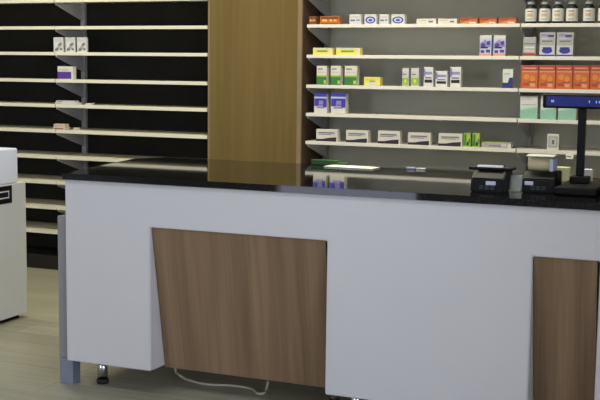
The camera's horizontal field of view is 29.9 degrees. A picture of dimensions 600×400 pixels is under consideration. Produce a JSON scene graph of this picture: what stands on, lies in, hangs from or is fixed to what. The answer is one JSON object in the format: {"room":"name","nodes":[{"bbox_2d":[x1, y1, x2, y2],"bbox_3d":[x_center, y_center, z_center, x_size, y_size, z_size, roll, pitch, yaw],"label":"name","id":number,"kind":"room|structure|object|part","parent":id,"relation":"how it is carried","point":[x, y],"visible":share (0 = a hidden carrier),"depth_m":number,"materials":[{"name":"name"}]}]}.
{"room":"pharmacy","nodes":[
{"label":"pharmacy","id":0,"kind":"room"},
{"bbox_2d":[0,267,365,399],"bbox_3d":[-0.540,1.214,2.910,10.300,0.100,9.860,3,7,23],"label":"floor","id":1,"kind":"structure","parent":0,"point":[29,342],"depth_m":5.44,"materials":[{"name":"brown wood"}]},
{"bbox_2d":[0,147,26,322],"bbox_3d":[-2.062,0.227,6.375,0.556,1.020,0.920,3,7,23],"label":"printer","id":2,"kind":"object","parent":1,"relation":"on","point":[13,255],"visible":1,"depth_m":6.57,"materials":[{"name":"paint"}]},
{"bbox_3d":[-1.757,-0.016,6.363,0.010,0.102,0.385,3,7,23],"label":"slot panel","id":3,"kind":"part","parent":2,"relation":"part of","materials":[{"name":"black plastic"}]},
{"bbox_2d":[0,0,207,269],"bbox_3d":[-1.691,-0.712,8.289,2.513,2.450,0.405,3,7,23],"label":"shelving unit","id":4,"kind":"object","parent":1,"relation":"on","point":[144,68],"visible":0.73,"depth_m":8.31,"materials":[{"name":"beige paint"}]},
{"bbox_3d":[-2.265,-1.105,8.464,1.234,0.023,0.360,3,7,23],"label":"shelf","id":5,"kind":"part","parent":4,"relation":"part of","materials":[{"name":"white metal"}]},
{"bbox_3d":[-2.268,-0.912,8.487,1.234,0.023,0.360,3,7,23],"label":"shelf","id":6,"kind":"part","parent":4,"relation":"part of","materials":[{"name":"white metal"}]},
{"bbox_3d":[-2.270,-0.733,8.508,1.234,0.023,0.360,3,7,23],"label":"shelf","id":7,"kind":"part","parent":4,"relation":"part of","materials":[{"name":"beige metal"}]},
{"bbox_3d":[-2.272,-0.549,8.529,1.234,0.023,0.360,3,7,23],"label":"shelf","id":8,"kind":"part","parent":4,"relation":"part of","materials":[{"name":"beige metal"}]},
{"bbox_3d":[-2.261,-1.476,8.421,1.234,0.023,0.360,3,7,23],"label":"shelf","id":9,"kind":"part","parent":4,"relation":"part of","materials":[{"name":"white metal"}]},
{"bbox_3d":[-2.263,-1.287,8.443,1.234,0.023,0.360,3,7,23],"label":"shelf","id":10,"kind":"part","parent":4,"relation":"part of","materials":[{"name":"white metal"}]},
{"bbox_3d":[-2.185,-0.767,8.706,1.238,2.450,0.015,3,7,23],"label":"panel","id":11,"kind":"part","parent":4,"relation":"part of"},
{"bbox_3d":[-2.276,-0.177,8.573,1.234,0.023,0.360,3,7,23],"label":"shelf","id":12,"kind":"part","parent":4,"relation":"part of","materials":[{"name":"white metal"}]},
{"bbox_3d":[-2.281,0.187,8.615,1.234,0.023,0.360,3,7,23],"label":"shelf","id":13,"kind":"part","parent":4,"relation":"part of","materials":[{"name":"beige metal"}]},
{"bbox_3d":[-2.279,0.008,8.594,1.234,0.023,0.360,3,7,23],"label":"shelf","id":14,"kind":"part","parent":4,"relation":"part of","materials":[{"name":"beige metal"}]},
{"bbox_3d":[-2.274,-0.361,8.551,1.234,0.023,0.360,3,7,23],"label":"shelf","id":15,"kind":"part","parent":4,"relation":"part of","materials":[{"name":"white metal"}]},
{"bbox_2d":[54,37,64,51],"bbox_3d":[-1.735,-1.119,8.083,0.082,0.105,0.023,3,7,23],"label":"box","id":16,"kind":"object","parent":4,"relation":"on","point":[59,42],"visible":1,"depth_m":8.07,"materials":[{"name":"white cardboard"}]},
{"bbox_3d":[-1.136,-0.107,8.095,1.231,0.023,0.360,3,7,23],"label":"shelf","id":17,"kind":"part","parent":4,"relation":"part of","materials":[{"name":"beige metal"}]},
{"bbox_2d":[53,127,69,129],"bbox_3d":[-1.738,-0.524,8.172,0.104,0.021,0.060,3,7,23],"label":"flat box","id":18,"kind":"object","parent":4,"relation":"on","point":[54,128],"visible":1,"depth_m":8.14,"materials":[{"name":"cardboard"}]},
{"bbox_2d":[54,124,68,126],"bbox_3d":[-1.737,-0.544,8.164,0.100,0.020,0.050,3,7,23],"label":"flat box","id":19,"kind":"object","parent":18,"relation":"on","point":[55,125],"visible":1,"depth_m":8.14,"materials":[{"name":"cardboard"}]},
{"bbox_3d":[-1.138,0.077,8.117,1.231,0.023,0.360,3,7,23],"label":"shelf","id":20,"kind":"part","parent":4,"relation":"part of","materials":[{"name":"beige metal"}]},
{"bbox_2d":[58,66,75,78],"bbox_3d":[-1.682,-0.918,8.093,0.133,0.093,0.040,3,7,23],"label":"box","id":21,"kind":"object","parent":4,"relation":"on","point":[64,72],"visible":1,"depth_m":8.07,"materials":[{"name":"white cardboard"}]},
{"bbox_2d":[55,102,81,104],"bbox_3d":[-1.678,-0.701,8.126,0.190,0.014,0.060,3,7,23],"label":"flat box","id":22,"kind":"object","parent":4,"relation":"on","point":[71,103],"visible":1,"depth_m":8.10,"materials":[{"name":"white cardboard"}]},
{"bbox_2d":[56,100,78,102],"bbox_3d":[-1.683,-0.714,8.122,0.164,0.012,0.050,3,7,23],"label":"flat box","id":23,"kind":"object","parent":22,"relation":"on","point":[56,100],"visible":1,"depth_m":8.11,"materials":[{"name":"white cardboard"}]},
{"bbox_2d":[65,37,75,51],"bbox_3d":[-1.643,-1.113,8.044,0.079,0.105,0.023,3,7,23],"label":"box","id":24,"kind":"object","parent":4,"relation":"on","point":[70,42],"visible":1,"depth_m":8.03,"materials":[{"name":"white cardboard"}]},
{"bbox_2d":[77,37,87,51],"bbox_3d":[-1.552,-1.107,8.006,0.080,0.105,0.023,3,7,23],"label":"box","id":25,"kind":"object","parent":4,"relation":"on","point":[82,42],"visible":1,"depth_m":8.00,"materials":[{"name":"white cardboard"}]},
{"bbox_3d":[-1.133,-0.291,8.074,1.231,0.023,0.360,3,7,23],"label":"shelf","id":26,"kind":"part","parent":4,"relation":"part of","materials":[{"name":"white metal"}]},
{"bbox_3d":[-1.120,-1.406,7.944,1.231,0.023,0.360,3,7,23],"label":"shelf","id":27,"kind":"part","parent":4,"relation":"part of","materials":[{"name":"white metal"}]},
{"bbox_3d":[-1.122,-1.218,7.966,1.231,0.023,0.360,3,7,23],"label":"shelf","id":28,"kind":"part","parent":4,"relation":"part of","materials":[{"name":"white metal"}]},
{"bbox_3d":[-1.124,-1.035,7.987,1.231,0.023,0.360,3,7,23],"label":"shelf","id":29,"kind":"part","parent":4,"relation":"part of","materials":[{"name":"white metal"}]},
{"bbox_3d":[-1.127,-0.842,8.010,1.231,0.023,0.360,3,7,23],"label":"shelf","id":30,"kind":"part","parent":4,"relation":"part of","materials":[{"name":"white metal"}]},
{"bbox_3d":[-1.129,-0.664,8.030,1.231,0.023,0.360,3,7,23],"label":"shelf","id":31,"kind":"part","parent":4,"relation":"part of","materials":[{"name":"beige metal"}]},
{"bbox_3d":[-1.131,-0.480,8.052,1.231,0.023,0.360,3,7,23],"label":"shelf","id":32,"kind":"part","parent":4,"relation":"part of","materials":[{"name":"beige metal"}]},
{"bbox_3d":[-1.044,-0.697,8.228,1.235,2.450,0.015,3,7,23],"label":"panel","id":33,"kind":"part","parent":4,"relation":"part of","materials":[{"name":"black metal"}]},
{"bbox_2d":[174,368,268,394],"bbox_3d":[-0.429,0.820,5.343,0.614,0.126,0.204,6,9,39],"label":"power cable","id":34,"kind":"object","parent":1,"relation":"on","point":[175,369],"visible":0.85,"depth_m":5.32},
{"bbox_2d":[208,0,324,163],"bbox_3d":[-0.221,-0.699,7.687,0.686,2.600,0.455,3,7,23],"label":"wooden column","id":35,"kind":"structure","parent":1,"relation":"on","point":[260,70],"depth_m":7.46,"materials":[{"name":"beige wood"}]},
{"bbox_3d":[0.089,-0.682,7.567,0.020,2.600,0.436,3,7,23],"label":"panel","id":36,"kind":"part","parent":35,"relation":"part of","materials":[{"name":"brown wood"}]},
{"bbox_2d":[58,179,599,399],"bbox_3d":[0.359,0.425,5.094,2.916,0.983,0.880,3,7,23],"label":"counter","id":37,"kind":"object","parent":1,"relation":"on","point":[357,298],"depth_m":4.70,"materials":[{"name":"white laminate"}]},
{"bbox_3d":[-1.097,0.408,5.307,0.068,0.675,0.060,3,7,23],"label":"post","id":38,"kind":"part","parent":37,"relation":"part of","materials":[{"name":"grey metal"}]},
{"bbox_3d":[-0.942,0.801,5.351,0.050,0.100,0.050,3,7,23],"label":"leg","id":39,"kind":"part","parent":37,"relation":"part of","materials":[{"name":"silver metal"}]},
{"bbox_3d":[-0.256,0.469,4.966,0.836,0.674,0.138,3,7,23],"label":"wood panel","id":40,"kind":"part","parent":37,"relation":"part of","materials":[{"name":"brown wood"}]},
{"bbox_2d":[62,157,599,210],"bbox_3d":[0.363,-0.087,5.112,3.020,0.028,1.060,3,7,23],"label":"countertop","id":41,"kind":"structure","parent":37,"relation":"on","point":[382,182],"depth_m":4.99,"materials":[{"name":"black stone"}]},
{"bbox_2d":[311,159,349,164],"bbox_3d":[0.155,-0.192,5.744,0.202,0.026,0.036,3,7,21],"label":"pack","id":42,"kind":"object","parent":41,"relation":"on","point":[314,161],"visible":0.99,"depth_m":5.73,"materials":[{"name":"green cardboard"}]},
{"bbox_2d":[324,165,379,169],"bbox_3d":[0.260,-0.165,5.619,0.260,0.005,0.110,4,7,26],"label":"paper sheet","id":43,"kind":"object","parent":41,"relation":"on","point":[332,166],"visible":1,"depth_m":5.60,"materials":[{"name":"white paper"}]},
{"bbox_2d":[406,167,425,169],"bbox_3d":[0.575,-0.157,5.561,0.095,0.010,0.026,3,7,23],"label":"clip","id":44,"kind":"object","parent":41,"relation":"on","point":[406,167],"visible":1,"depth_m":5.55,"materials":[{"name":"plastic"}]},
{"bbox_2d":[469,164,515,192],"bbox_3d":[0.785,-0.092,4.620,0.180,0.104,0.172,3,7,23],"label":"receipt printer","id":45,"kind":"object","parent":41,"relation":"on","point":[493,178],"visible":0.99,"depth_m":4.56,"materials":[{"name":"black plastic"}]},
{"bbox_2d":[469,165,515,170],"bbox_3d":[0.797,-0.132,4.644,0.180,0.013,0.090,3,7,23],"label":"tray","id":46,"kind":"object","parent":45,"relation":"on","point":[475,167],"depth_m":4.60,"materials":[{"name":"black plastic"}]},
{"bbox_2d":[508,174,522,191],"bbox_3d":[0.889,-0.070,4.612,0.048,0.066,0.070,3,7,23],"label":"stand","id":47,"kind":"object","parent":41,"relation":"on","point":[516,180],"visible":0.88,"depth_m":4.60,"materials":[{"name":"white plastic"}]},
{"bbox_2d":[522,154,561,193],"bbox_3d":[0.999,-0.112,4.619,0.132,0.149,0.182,3,7,23],"label":"receipt printer","id":48,"kind":"object","parent":41,"relation":"on","point":[542,175],"visible":0.99,"depth_m":4.57,"materials":[{"name":"black plastic"}]},
{"bbox_2d":[557,166,570,181],"bbox_3d":[1.183,-0.118,5.065,0.068,0.062,0.061,3,7,23],"label":"block","id":49,"kind":"object","parent":41,"relation":"on","point":[566,171],"visible":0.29,"depth_m":5.03,"materials":[{"name":"yellow paper"}]},
{"bbox_2d":[543,94,599,196],"bbox_3d":[1.142,-0.231,4.590,0.316,0.395,0.340,3,7,23],"label":"display","id":50,"kind":"object","parent":41,"relation":"on","point":[578,184],"visible":1,"depth_m":4.61,"materials":[{"name":"black plastic"}]},
{"bbox_2d":[584,169,592,180],"bbox_3d":[1.283,-0.109,5.019,0.047,0.058,0.050,3,7,23],"label":"block","id":51,"kind":"object","parent":41,"relation":"on","point":[587,172],"visible":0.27,"depth_m":5.00,"materials":[{"name":"white paper"}]},
{"bbox_3d":[0.154,0.853,5.022,0.050,0.100,0.050,3,7,23],"label":"leg","id":52,"kind":"part","parent":37,"relation":"part of","materials":[{"name":"silver metal"}]},
{"bbox_3d":[1.045,0.548,4.422,0.241,0.674,0.138,3,7,23],"label":"wood panel","id":53,"kind":"part","parent":37,"relation":"part of","materials":[{"name":"brown wood"}]},
{"bbox_2d":[305,0,599,177],"bbox_3d":[1.398,-0.523,6.994,2.826,2.450,0.410,3,7,23],"label":"shelving unit","id":54,"kind":"object","parent":1,"relation":"on","point":[481,105],"visible":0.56,"depth_m":7.30,"materials":[{"name":"white paint"}]},
{"bbox_2d":[309,16,318,23],"bbox_3d":[0.092,-1.171,7.316,0.051,0.053,0.050,3,7,23],"label":"box","id":55,"kind":"object","parent":54,"relation":"on","point":[312,19],"visible":0.91,"depth_m":7.29,"materials":[{"name":"orange cardboard"}]},
{"bbox_2d":[314,93,329,112],"bbox_3d":[0.145,-0.635,7.356,0.090,0.126,0.056,3,7,23],"label":"box","id":56,"kind":"object","parent":54,"relation":"on","point":[321,100],"visible":1,"depth_m":7.33,"materials":[{"name":"blue cardboard"}]},
{"bbox_2d":[317,66,329,84],"bbox_3d":[0.151,-0.815,7.330,0.071,0.122,0.051,3,7,23],"label":"box","id":57,"kind":"object","parent":54,"relation":"on","point":[322,71],"visible":1,"depth_m":7.31,"materials":[{"name":"white cardboard"}]},
{"bbox_2d":[313,48,334,54],"bbox_3d":[0.157,-0.969,7.308,0.138,0.045,0.046,3,7,23],"label":"box","id":58,"kind":"object","parent":54,"relation":"on","point":[316,51],"visible":1,"depth_m":7.29,"materials":[{"name":"yellow cardboard"}]},
{"bbox_2d":[316,129,339,141],"bbox_3d":[0.185,-0.425,7.357,0.151,0.079,0.046,3,7,23],"label":"box","id":59,"kind":"object","parent":54,"relation":"on","point":[333,135],"visible":1,"depth_m":7.33,"materials":[{"name":"white cardboard"}]},
{"bbox_2d":[320,16,341,23],"bbox_3d":[0.201,-1.164,7.270,0.135,0.052,0.050,3,7,23],"label":"box","id":60,"kind":"object","parent":54,"relation":"on","point":[323,19],"visible":0.87,"depth_m":7.25,"materials":[{"name":"orange cardboard"}]},
{"bbox_2d":[330,66,342,84],"bbox_3d":[0.241,-0.810,7.293,0.069,0.124,0.051,3,7,23],"label":"box","id":61,"kind":"object","parent":54,"relation":"on","point":[336,71],"visible":1,"depth_m":7.27,"materials":[{"name":"white cardboard"}]},
{"bbox_2d":[331,93,348,113],"bbox_3d":[0.259,-0.629,7.308,0.104,0.129,0.056,3,7,23],"label":"box","id":62,"kind":"object","parent":54,"relation":"on","point":[339,101],"visible":1,"depth_m":7.28,"materials":[{"name":"blue cardboard"}]},
{"bbox_2d":[336,48,362,54],"bbox_3d":[0.318,-0.959,7.240,0.168,0.045,0.046,3,7,23],"label":"box","id":63,"kind":"object","parent":54,"relation":"on","point":[339,51],"visible":0.98,"depth_m":7.22,"materials":[{"name":"yellow cardboard"}]},
{"bbox_2d":[344,66,359,84],"bbox_3d":[0.337,-0.805,7.252,0.084,0.125,0.051,3,7,23],"label":"box","id":64,"kind":"object","parent":54,"relation":"on","point":[351,72],"visible":0.96,"depth_m":7.23,"materials":[{"name":"white cardboard"}]},
{"bbox_2d":[349,14,362,23],"bbox_3d":[0.361,-1.159,7.200,0.078,0.063,0.046,3,7,23],"label":"box","id":65,"kind":"object","parent":54,"relation":"on","point":[354,18],"visible":0.89,"depth_m":7.18,"materials":[{"name":"white cardboard"}]},
{"bbox_2d":[346,130,370,142],"bbox_3d":[0.378,-0.414,7.276,0.154,0.079,0.046,3,7,23],"label":"box","id":66,"kind":"object","parent":54,"relation":"on","point":[358,136],"visible":1,"depth_m":7.25,"materials":[{"name":"white cardboard"}]},
{"bbox_2d":[364,14,378,23],"bbox_3d":[0.457,-1.153,7.160,0.081,0.062,0.046,3,7,23],"label":"box","id":67,"kind":"object","parent":54,"relation":"on","point":[369,18],"visible":0.94,"depth_m":7.14,"materials":[{"name":"white cardboard"}]},
{"bbox_2d":[364,77,382,85],"bbox_3d":[0.470,-0.762,7.200,0.110,0.055,0.051,3,7,23],"label":"box","id":68,"kind":"object","parent":54,"relation":"on","point":[368,81],"visible":1,"depth_m":7.18,"materials":[{"name":"yellow cardboard"}]},
{"bbox_2d":[379,14,390,23],"bbox_3d":[0.540,-1.147,7.125,0.061,0.062,0.046,3,7,23],"label":"box","id":69,"kind":"object","parent":54,"relation":"on","point":[384,18],"visible":0.87,"depth_m":7.11,"materials":[{"name":"white cardboard"}]},
{"bbox_2d":[378,130,401,143],"bbox_3d":[0.577,-0.403,7.192,0.149,0.082,0.046,3,7,23],"label":"box","id":70,"kind":"object","parent":54,"relation":"on","point":[384,137],"visible":1,"depth_m":7.17,"materials":[{"name":"white cardboard"}]},
{"bbox_2d":[391,14,406,23],"bbox_3d":[0.626,-1.142,7.089,0.087,0.061,0.046,3,7,23],"label":"box","id":71,"kind":"object","parent":54,"relation":"on","point":[396,18],"visible":0.94,"depth_m":7.07,"materials":[{"name":"white cardboard"}]},
{"bbox_2d":[402,68,410,85],"bbox_3d":[0.675,-0.778,7.106,0.043,0.114,0.041,3,7,23],"label":"box","id":72,"kind":"object","parent":54,"relation":"on","point":[406,73],"visible":1,"depth_m":7.09,"materials":[{"name":"white cardboard"}]},
{"bbox_3d":[0.749,-0.722,7.225,1.389,0.022,0.360,3,7,23],"label":"shelf","id":73,"kind":"part","parent":54,"relation":"part of","materials":[{"name":"white metal"}]},
{"bbox_3d":[0.747,-0.539,7.247,1.389,0.022,0.360,3,7,23],"label":"shelf","id":74,"kind":"part","parent":54,"relation":"part of","materials":[{"name":"white metal"}]},
{"bbox_3d":[0.752,-0.915,7.203,1.389,0.022,0.360,3,7,23],"label":"shelf","id":75,"kind":"part","parent":54,"relation":"part of","materials":[{"name":"white metal"}]},
{"bbox_3d":[0.745,-0.357,7.268,1.389,0.022,0.360,3,7,23],"label":"shelf","id":76,"kind":"part","parent":54,"relation":"part of","materials":[{"name":"white metal"}]},
{"bbox_2d":[411,68,420,85],"bbox_3d":[0.732,-0.775,7.082,0.051,0.115,0.041,3,7,23],"label":"box","id":77,"kind":"object","parent":54,"relation":"on","point":[415,72],"visible":1,"depth_m":7.07,"materials":[{"name":"white cardboard"}]},
{"bbox_3d":[0.754,-1.109,7.180,1.389,0.022,0.360,3,7,23],"label":"shelf","id":78,"kind":"part","parent":54,"relation":"part of","materials":[{"name":"white metal"}]},
{"bbox_2d":[408,132,432,144],"bbox_3d":[0.762,-0.389,7.115,0.149,0.077,0.046,3,7,23],"label":"box","id":79,"kind":"object","parent":54,"relation":"on","point":[414,138],"visible":1,"depth_m":7.09,"materials":[{"name":"white cardboard"}]},
{"bbox_2d":[416,19,437,23],"bbox_3d":[0.796,-1.117,7.020,0.126,0.033,0.046,3,7,23],"label":"box","id":80,"kind":"object","parent":54,"relation":"on","point":[419,21],"visible":0.9,"depth_m":7.00,"materials":[{"name":"white cardboard"}]},
{"bbox_2d":[424,67,434,86],"bbox_3d":[0.814,-0.774,7.051,0.061,0.122,0.046,3,7,23],"label":"box","id":81,"kind":"object","parent":54,"relation":"on","point":[429,72],"visible":1,"depth_m":7.03,"materials":[{"name":"white cardboard"}]},
{"bbox_3d":[0.832,-0.583,7.443,1.393,2.450,0.015,3,7,23],"label":"panel","id":82,"kind":"part","parent":54,"relation":"part of","materials":[{"name":"grey metal"}]},
{"bbox_3d":[0.743,-0.183,7.288,1.389,0.022,0.360,3,7,23],"label":"shelf","id":83,"kind":"part","parent":54,"relation":"part of","materials":[{"name":"white metal"}]},
{"bbox_2d":[435,71,448,86],"bbox_3d":[0.891,-0.758,7.019,0.075,0.098,0.046,3,7,23],"label":"box","id":84,"kind":"object","parent":54,"relation":"on","point":[442,77],"visible":1,"depth_m":7.00,"materials":[{"name":"white cardboard"}]},
{"bbox_2d":[438,19,458,23],"bbox_3d":[0.923,-1.109,6.967,0.120,0.032,0.046,3,7,23],"label":"box","id":85,"kind":"object","parent":54,"relation":"on","point":[440,21],"visible":0.91,"depth_m":6.95,"materials":[{"name":"white cardboard"}]},
{"bbox_2d":[438,133,463,146],"bbox_3d":[0.950,-0.378,7.037,0.154,0.078,0.046,3,7,23],"label":"box","id":86,"kind":"object","parent":54,"relation":"on","point":[445,139],"visible":1,"depth_m":7.02,"materials":[{"name":"white cardboard"}]},
{"bbox_2d":[450,67,462,86],"bbox_3d":[0.974,-0.765,6.983,0.067,0.124,0.046,3,7,23],"label":"box","id":87,"kind":"object","parent":54,"relation":"on","point":[456,73],"visible":0.95,"depth_m":6.96,"materials":[{"name":"white cardboard"}]},
{"bbox_2d":[463,133,471,146],"bbox_3d":[1.047,-0.375,6.993,0.045,0.084,0.041,3,7,23],"label":"box","id":88,"kind":"object","parent":54,"relation":"on","point":[467,136],"visible":1,"depth_m":6.97,"materials":[{"name":"green cardboard"}]},
{"bbox_2d":[460,18,478,23],"bbox_3d":[1.046,-1.105,6.915,0.111,0.037,0.046,3,7,23],"label":"box","id":89,"kind":"object","parent":54,"relation":"on","point":[462,20],"visible":0.98,"depth_m":6.89,"materials":[{"name":"orange cardboard"}]},
{"bbox_2d":[472,133,480,146],"bbox_3d":[1.099,-0.373,6.971,0.045,0.086,0.041,3,7,23],"label":"box","id":90,"kind":"object","parent":54,"relation":"on","point":[476,136],"visible":1,"depth_m":6.95,"materials":[{"name":"green cardboard"}]},
{"bbox_2d":[479,35,492,55],"bbox_3d":[1.145,-0.948,6.890,0.073,0.125,0.046,3,7,23],"label":"box","id":91,"kind":"object","parent":54,"relation":"on","point":[486,41],"visible":1,"depth_m":6.87,"materials":[{"name":"white cardboard"}]},
{"bbox_2d":[480,18,497,23],"bbox_3d":[1.158,-1.097,6.868,0.104,0.037,0.046,3,7,23],"label":"box","id":92,"kind":"object","parent":54,"relation":"on","point":[482,20],"visible":0.99,"depth_m":6.85,"materials":[{"name":"orange cardboard"}]},
{"bbox_2d":[482,141,513,147],"bbox_3d":[1.227,-0.343,6.950,0.181,0.034,0.091,3,7,23],"label":"box","id":93,"kind":"object","parent":54,"relation":"on","point":[488,144],"visible":1,"depth_m":6.91,"materials":[{"name":"white cardboard"}]},
{"bbox_2d":[493,35,506,55],"bbox_3d":[1.224,-0.943,6.857,0.074,0.125,0.046,3,7,23],"label":"box","id":94,"kind":"object","parent":54,"relation":"on","point":[500,41],"visible":0.98,"depth_m":6.84,"materials":[{"name":"white cardboard"}]},
{"bbox_2d":[502,69,514,87],"bbox_3d":[1.276,-0.743,6.857,0.064,0.116,0.046,3,7,23],"label":"box","id":95,"kind":"object","parent":54,"relation":"on","point":[508,74],"visible":0.98,"depth_m":6.84,"materials":[{"name":"white cardboard"}]},
{"bbox_2d":[499,18,517,23],"bbox_3d":[1.268,-1.090,6.822,0.107,0.036,0.046,3,7,23],"label":"box","id":96,"kind":"object","parent":54,"relation":"on","point":[501,20],"visible":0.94,"depth_m":6.80,"materials":[{"name":"orange cardboard"}]},
{"bbox_2d":[520,96,538,118],"bbox_3d":[1.398,-0.564,6.828,0.106,0.138,0.051,3,7,23],"label":"box","id":97,"kind":"object","parent":54,"relation":"on","point":[529,105],"visible":1,"depth_m":6.80,"materials":[{"name":"cardboard"}]},
{"bbox_2d":[520,65,538,88],"bbox_3d":[1.398,-0.748,6.813,0.104,0.140,0.061,3,7,23],"label":"box","id":98,"kind":"object","parent":54,"relation":"on","point":[529,73],"visible":0.99,"depth_m":6.79,"materials":[{"name":"cardboard"}]},
{"bbox_2d":[523,37,536,55],"bbox_3d":[1.393,-0.928,6.787,0.076,0.114,0.046,3,7,23],"label":"box","id":99,"kind":"object","parent":54,"relation":"on","point":[529,43],"visible":0.87,"depth_m":6.77,"materials":[{"name":"cardboard"}]},
{"bbox_2d":[525,1,536,22],"bbox_3d":[1.399,-1.134,6.788,0.070,0.134,0.070,3,7,23],"label":"medicine bottle","id":100,"kind":"object","parent":54,"relation":"on","point":[531,9],"visible":0.92,"depth_m":6.76,"materials":[{"name":"white plastic"}]},
{"bbox_2d":[539,1,550,22],"bbox_3d":[1.476,-1.129,6.756,0.070,0.134,0.070,3,7,23],"label":"medicine bottle","id":101,"kind":"object","parent":54,"relation":"on","point":[545,9],"visible":0.96,"depth_m":6.73,"materials":[{"name":"white plastic"}]},
{"bbox_2d":[538,65,555,88],"bbox_3d":[1.495,-0.743,6.772,0.101,0.141,0.061,3,7,23],"label":"box","id":102,"kind":"object","parent":54,"relation":"on","point":[546,74],"visible":1,"depth_m":6.74,"materials":[{"name":"cardboard"}]},
{"bbox_2d":[539,32,556,55],"bbox_3d":[1.492,-0.936,6.747,0.093,0.142,0.051,3,7,23],"label":"box","id":103,"kind":"object","parent":54,"relation":"on","point":[548,40],"visible":0.91,"depth_m":6.72,"materials":[{"name":"white cardboard"}]},
{"bbox_2d":[540,96,556,119],"bbox_3d":[1.506,-0.559,6.783,0.093,0.141,0.051,3,7,23],"label":"box","id":104,"kind":"object","parent":54,"relation":"on","point":[545,113],"visible":0.62,"depth_m":6.76,"materials":[{"name":"green cardboard"}]},
{"bbox_2d":[547,134,558,149],"bbox_3d":[1.529,-0.350,6.775,0.070,0.097,0.013,3,7,23],"label":"sign","id":105,"kind":"object","parent":54,"relation":"on","point":[552,139],"visible":1,"depth_m":6.77,"materials":[{"name":"white paper"}]},
{"bbox_2d":[552,1,563,22],"bbox_3d":[1.548,-1.125,6.726,0.070,0.134,0.070,3,7,23],"label":"medicine bottle","id":106,"kind":"object","parent":54,"relation":"on","point":[558,8],"visible":0.94,"depth_m":6.70,"materials":[{"name":"white plastic"}]},
{"bbox_3d":[2.030,-0.278,6.731,1.389,0.022,0.360,3,7,23],"label":"shelf","id":107,"kind":"part","parent":54,"relation":"part of","materials":[{"name":"white metal"}]},
{"bbox_3d":[2.032,-0.461,6.709,1.389,0.022,0.360,3,7,23],"label":"shelf","id":108,"kind":"part","parent":54,"relation":"part of","materials":[{"name":"white metal"}]},
{"bbox_3d":[2.034,-0.644,6.688,1.389,0.022,0.360,3,7,23],"label":"shelf","id":109,"kind":"part","parent":54,"relation":"part of","materials":[{"name":"white metal"}]},
{"bbox_3d":[2.037,-0.837,6.665,1.389,0.022,0.360,3,7,23],"label":"shelf","id":110,"kind":"part","parent":54,"relation":"part of","materials":[{"name":"white metal"}]},
{"bbox_3d":[2.039,-1.030,6.643,1.389,0.022,0.360,3,7,23],"label":"shelf","id":111,"kind":"part","parent":54,"relation":"part of","materials":[{"name":"white metal"}]},
{"bbox_2d":[555,65,572,88],"bbox_3d":[1.589,-0.738,6.733,0.099,0.142,0.061,3,7,23],"label":"box","id":112,"kind":"object","parent":54,"relation":"on","point":[564,73],"visible":0.99,"depth_m":6.71,"materials":[{"name":"cardboard"}]},
{"bbox_2d":[556,32,574,55],"bbox_3d":[1.588,-0.930,6.706,0.097,0.142,0.051,3,7,23],"label":"box","id":113,"kind":"object","parent":54,"relation":"on","point":[565,40],"visible":0.92,"depth_m":6.68,"materials":[{"name":"white cardboard"}]},
{"bbox_3d":[2.117,-0.504,6.906,1.393,2.450,0.015,3,7,23],"label":"panel","id":114,"kind":"part","parent":54,"relation":"part of","materials":[{"name":"grey metal"}]},
{"bbox_2d":[558,108,576,119],"bbox_3d":[1.610,-0.553,6.739,0.106,0.143,0.051,3,7,23],"label":"box","id":115,"kind":"object","parent":54,"relation":"on","point":[563,113],"visible":0.41,"depth_m":6.72,"materials":[{"name":"green cardboard"}]},
{"bbox_2d":[566,1,577,22],"bbox_3d":[1.624,-1.120,6.694,0.070,0.134,0.070,3,7,23],"label":"medicine bottle","id":116,"kind":"object","parent":54,"relation":"on","point":[572,8],"visible":0.94,"depth_m":6.67,"materials":[{"name":"white plastic"}]},
{"bbox_2d":[572,65,589,89],"bbox_3d":[1.681,-0.732,6.694,0.097,0.143,0.061,3,7,23],"label":"box","id":117,"kind":"object","parent":54,"relation":"on","point":[581,73],"visible":0.98,"depth_m":6.67,"materials":[{"name":"cardboard"}]},
{"bbox_2d":[583,0,594,22],"bbox_3d":[1.716,-1.115,6.656,0.070,0.134,0.070,3,7,23],"label":"medicine bottle","id":118,"kind":"object","parent":54,"relation":"on","point":[589,8],"visible":0.96,"depth_m":6.63,"materials":[{"name":"white plastic"}]},
{"bbox_2d":[589,65,599,89],"bbox_3d":[1.772,-0.727,6.656,0.094,0.144,0.061,3,7,23],"label":"box","id":119,"kind":"object","parent":54,"relation":"on","point":[594,83],"visible":1,"depth_m":6.64,"materials":[{"name":"cardboard"}]},
{"bbox_2d":[598,5,599,22],"bbox_3d":[1.796,-1.110,6.622,0.070,0.134,0.070,3,7,23],"label":"medicine bottle","id":120,"kind":"object","parent":54,"relation":"on","point":[599,5],"visible":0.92,"depth_m":6.61,"materials":[{"name":"white plastic"}]}
]}

